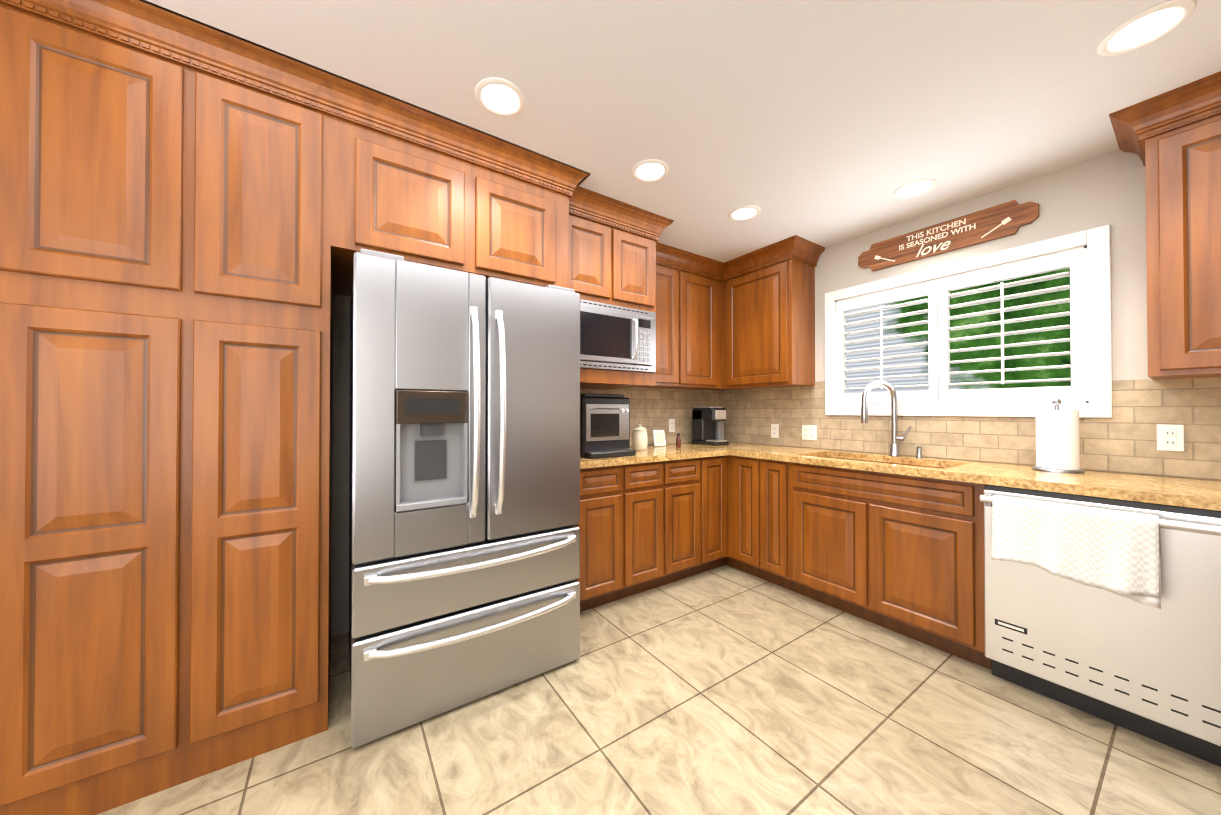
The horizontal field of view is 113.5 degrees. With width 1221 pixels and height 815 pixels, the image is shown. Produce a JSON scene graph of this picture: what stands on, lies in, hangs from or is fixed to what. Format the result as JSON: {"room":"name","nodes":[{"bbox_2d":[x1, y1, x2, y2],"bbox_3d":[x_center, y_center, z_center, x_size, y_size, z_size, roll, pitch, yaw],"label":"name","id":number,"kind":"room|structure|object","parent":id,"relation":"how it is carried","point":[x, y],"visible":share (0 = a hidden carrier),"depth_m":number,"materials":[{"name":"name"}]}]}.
{"room":"kitchen","nodes":[
{"label":"kitchen","id":0,"kind":"room"},
{"bbox_2d":[331,294,691,636],"bbox_3d":[-1.312,0.007,2.318,5.600,2.420,0.120,0,-1,-34],"label":"wall","id":1,"kind":"structure","parent":0,"point":[340,473],"depth_m":2.15,"materials":[{"name":"beige paint"}]},
{"bbox_2d":[580,387,718,445],"bbox_3d":[0.203,0.059,3.265,2.011,0.508,0.008,0,-1,-34],"label":"backsplash","id":2,"kind":"structure","parent":1,"relation":"attached to","point":[651,409],"depth_m":3.44,"materials":[{"name":"tile"}]},
{"bbox_2d":[669,419,674,431],"bbox_3d":[0.534,0.157,3.479,0.070,0.115,0.008,0,-1,-34],"label":"electrical outlet","id":3,"kind":"object","parent":2,"relation":"attached to","point":[671,425],"visible":1,"depth_m":3.48,"materials":[{"name":"white plastic"}]},
{"bbox_2d":[97,565,1220,814],"bbox_3d":[-0.325,1.230,0.850,5.600,0.050,3.400,0,-1,-34],"label":"floor","id":4,"kind":"structure","parent":0,"point":[725,689],"depth_m":1.44,"materials":[{"name":"tile"}]},
{"bbox_2d":[0,0,589,814],"bbox_3d":[-1.152,0.003,1.846,1.975,2.420,0.840,0,-1,-34],"label":"tall cabinet","id":5,"kind":"object","parent":4,"relation":"on","point":[186,204],"depth_m":1.28,"materials":[{"name":"brown wood"}]},
{"bbox_2d":[349,248,579,748],"bbox_3d":[-0.716,0.323,1.942,0.918,1.782,0.846,0,-1,-34],"label":"fridge","id":6,"kind":"object","parent":4,"relation":"on","point":[464,521],"visible":0.98,"depth_m":1.60,"materials":[{"name":"grey metal"}]},
{"bbox_2d":[512,200,671,611],"bbox_3d":[-0.138,0.062,2.645,0.811,2.315,0.656,0,-1,-34],"label":"tall cabinet","id":7,"kind":"object","parent":4,"relation":"on","point":[620,272],"depth_m":2.41,"materials":[{"name":"brown wood"}]},
{"bbox_2d":[580,299,655,372],"bbox_3d":[-0.106,-0.416,2.546,0.676,0.386,0.519,0,-1,-34],"label":"microwave","id":8,"kind":"object","parent":7,"relation":"in","point":[615,337],"depth_m":2.38,"materials":[{"name":"grey metal"}]},
{"bbox_2d":[672,247,707,581],"bbox_3d":[0.341,0.065,2.969,0.346,2.315,0.656,0,-1,-34],"label":"tall cabinet","id":9,"kind":"object","parent":4,"relation":"on","point":[689,270],"depth_m":3.07,"materials":[{"name":"brown wood"}]},
{"bbox_2d":[708,258,731,570],"bbox_3d":[0.589,0.066,3.136,0.251,2.315,0.656,0,-1,-34],"label":"tall cabinet","id":10,"kind":"object","parent":4,"relation":"on","point":[719,273],"depth_m":3.28,"materials":[{"name":"brown wood"}]},
{"bbox_2d":[580,442,1220,510],"bbox_3d":[1.154,0.323,1.859,2.027,0.039,3.398,0,-1,-34],"label":"countertop","id":11,"kind":"structure","parent":10,"relation":"on","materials":[{"name":"beige stone"}]},
{"bbox_2d":[580,393,635,458],"bbox_3d":[-0.083,0.112,2.630,0.365,0.395,0.380,0,-1,-34],"label":"toaster oven","id":12,"kind":"object","parent":11,"relation":"on","point":[604,425],"visible":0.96,"depth_m":2.50,"materials":[{"name":"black metal"}]},
{"bbox_2d":[632,424,647,449],"bbox_3d":[0.217,0.217,2.965,0.116,0.190,0.116,0,-1,-34],"label":"ceramic canister","id":13,"kind":"object","parent":11,"relation":"on","point":[639,438],"visible":0.98,"depth_m":2.92,"materials":[{"name":"beige ceramic"}]},
{"bbox_2d":[653,430,665,445],"bbox_3d":[0.395,0.248,3.237,0.120,0.129,0.034,0,-1,-34],"label":"frame","id":14,"kind":"object","parent":11,"relation":"on","point":[659,437],"visible":0.96,"depth_m":3.23,"materials":[{"name":"white plastic"}]},
{"bbox_2d":[676,433,680,446],"bbox_3d":[0.538,0.258,3.170,0.040,0.112,0.040,0,-1,-34],"label":"bottle","id":15,"kind":"object","parent":11,"relation":"on","point":[678,441],"visible":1,"depth_m":3.16,"materials":[{"name":"brown glass"}]},
{"bbox_2d":[692,406,728,445],"bbox_3d":[0.887,0.154,3.462,0.245,0.325,0.270,0,-1,-34],"label":"pod coffee maker","id":16,"kind":"object","parent":11,"relation":"on","point":[707,425],"visible":1,"depth_m":3.42,"materials":[{"name":"black plastic"}]},
{"bbox_2d":[915,445,923,457],"bbox_3d":[1.881,0.267,2.443,0.072,0.081,0.040,0,-1,-34],"label":"soap dispenser","id":17,"kind":"object","parent":11,"relation":"on","point":[919,448],"depth_m":2.44,"materials":[{"name":"silver metal"}]},
{"bbox_2d":[1032,399,1084,473],"bbox_3d":[2.141,0.130,1.917,0.170,0.346,0.170,0,-1,-34],"label":"paper towel holder","id":18,"kind":"object","parent":11,"relation":"on","point":[1057,441],"visible":1,"depth_m":1.87,"materials":[{"name":"white paper"}]},
{"bbox_2d":[732,258,755,571],"bbox_3d":[0.958,0.068,3.386,0.641,2.315,0.656,0,-1,-34],"label":"tall cabinet","id":19,"kind":"object","parent":4,"relation":"on","point":[743,273],"depth_m":3.13,"materials":[{"name":"brown wood"}]},
{"bbox_2d":[756,256,787,579],"bbox_3d":[1.254,0.067,3.229,0.327,2.315,0.630,0,-1,-34],"label":"tall cabinet","id":20,"kind":"object","parent":4,"relation":"on","point":[771,276],"depth_m":2.91,"materials":[{"name":"brown wood"}]},
{"bbox_2d":[800,237,871,621],"bbox_3d":[1.562,0.061,2.525,0.607,2.315,0.369,0,-1,-34],"label":"tall cabinet","id":21,"kind":"object","parent":4,"relation":"on","point":[833,483],"depth_m":2.40,"materials":[{"name":"brown wood"}]},
{"bbox_2d":[868,380,955,655],"bbox_3d":[1.769,0.059,2.219,0.607,2.315,0.369,0,-1,-34],"label":"tall cabinet","id":22,"kind":"object","parent":4,"relation":"on","point":[912,499],"depth_m":2.04,"materials":[{"name":"brown wood"}]},
{"bbox_2d":[956,71,1220,669],"bbox_3d":[2.084,0.055,1.754,0.607,2.315,0.755,0,-1,-34],"label":"tall cabinet","id":23,"kind":"object","parent":4,"relation":"on","point":[1175,134],"depth_m":1.56,"materials":[{"name":"brown wood"}]},
{"bbox_2d":[980,485,1220,766],"bbox_3d":[2.032,0.778,1.647,0.687,0.866,0.634,0,-1,-34],"label":"dishwasher","id":24,"kind":"object","parent":4,"relation":"on","point":[1108,609],"visible":1,"depth_m":1.47,"materials":[{"name":"grey plastic"}]},
{"bbox_2d":[991,495,1160,608],"bbox_3d":[1.753,0.526,1.534,0.095,0.309,0.420,0,-1,-34],"label":"towel","id":25,"kind":"object","parent":24,"relation":"hanging from","point":[1106,549],"depth_m":1.50,"materials":[{"name":"fabric"}]},
{"bbox_2d":[140,0,1220,262],"bbox_3d":[-1.054,-1.246,1.947,5.800,0.080,6.200,0,-1,-34],"label":"ceiling","id":26,"kind":"structure","parent":0,"point":[826,122],"depth_m":1.49,"materials":[{"name":"white paint"}]},
{"bbox_2d":[475,77,524,116],"bbox_3d":[-0.429,-1.204,1.560,0.190,0.010,0.190,0,-1,-34],"label":"recessed light","id":27,"kind":"object","parent":26,"relation":"in","point":[499,96],"visible":1,"depth_m":1.55,"materials":[{"name":"white plastic"}]},
{"bbox_2d":[632,159,668,181],"bbox_3d":[0.202,-1.200,2.037,0.190,0.010,0.190,0,-1,-34],"label":"recessed light","id":28,"kind":"object","parent":26,"relation":"in","point":[651,170],"visible":1,"depth_m":2.03,"materials":[{"name":"white plastic"}]},
{"bbox_2d":[728,205,759,220],"bbox_3d":[0.826,-1.197,2.471,0.190,0.010,0.190,0,-1,-34],"label":"recessed light","id":29,"kind":"object","parent":26,"relation":"in","point":[744,213],"visible":1,"depth_m":2.46,"materials":[{"name":"white plastic"}]},
{"bbox_2d":[894,179,936,198],"bbox_3d":[1.674,-1.199,2.200,0.190,0.010,0.190,0,-1,-34],"label":"recessed light","id":30,"kind":"object","parent":26,"relation":"in","point":[915,188],"visible":1,"depth_m":2.19,"materials":[{"name":"white plastic"}]},
{"bbox_2d":[1097,0,1195,55],"bbox_3d":[1.705,-1.207,1.279,0.190,0.010,0.190,0,-1,-34],"label":"recessed light","id":31,"kind":"object","parent":26,"relation":"in","point":[1146,27],"visible":1,"depth_m":1.27,"materials":[{"name":"white plastic"}]},
{"bbox_2d":[728,149,1220,480],"bbox_3d":[2.043,0.008,2.465,0.120,2.420,3.640,0,-1,-34],"label":"wall","id":32,"kind":"structure","parent":0,"point":[1106,189],"depth_m":1.98,"materials":[{"name":"beige paint"}]},
{"bbox_2d":[858,200,1038,270],"bbox_3d":[1.979,-1.022,2.436,0.020,0.180,0.870,0,-1,-34],"label":"sign plaque","id":33,"kind":"object","parent":32,"relation":"attached to","point":[1009,218],"visible":1,"depth_m":2.36,"materials":[{"name":"brown wood"}]},
{"bbox_2d":[825,225,1111,417],"bbox_3d":[2.027,-0.402,2.465,0.150,0.910,1.336,0,-1,-34],"label":"window","id":34,"kind":"structure","parent":32,"relation":"in","point":[1087,393],"depth_m":2.24,"materials":[{"name":"white wood"}]},
{"bbox_2d":[719,377,1220,479],"bbox_3d":[1.990,0.052,2.428,0.008,0.508,3.400,0,-1,-34],"label":"backsplash","id":35,"kind":"structure","parent":32,"relation":"attached to","point":[1123,439],"depth_m":2.15,"materials":[{"name":"tile"}]},
{"bbox_2d":[771,424,778,437],"bbox_3d":[1.368,0.196,3.330,0.008,0.115,0.070,0,-1,-34],"label":"electrical outlet","id":36,"kind":"object","parent":35,"relation":"attached to","point":[774,430],"visible":1,"depth_m":3.33,"materials":[{"name":"white plastic"}]},
{"bbox_2d":[802,425,816,439],"bbox_3d":[1.533,0.194,3.086,0.008,0.115,0.115,0,-1,-34],"label":"electrical outlet","id":37,"kind":"object","parent":35,"relation":"attached to","point":[809,432],"visible":1,"depth_m":3.08,"materials":[{"name":"white plastic"}]},
{"bbox_2d":[1157,424,1184,451],"bbox_3d":[2.442,0.132,1.745,0.008,0.115,0.070,0,-1,-34],"label":"electrical outlet","id":38,"kind":"object","parent":35,"relation":"attached to","point":[1170,437],"visible":1,"depth_m":1.74,"materials":[{"name":"white plastic"}]},
{"label":"outside","id":39,"kind":"structure","parent":0,"visible":0},
{"bbox_2d":[846,268,1070,392],"bbox_3d":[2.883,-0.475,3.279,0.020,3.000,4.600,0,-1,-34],"label":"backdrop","id":40,"kind":"structure","parent":39,"point":[1033,349],"depth_m":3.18,"materials":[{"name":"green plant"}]}
]}

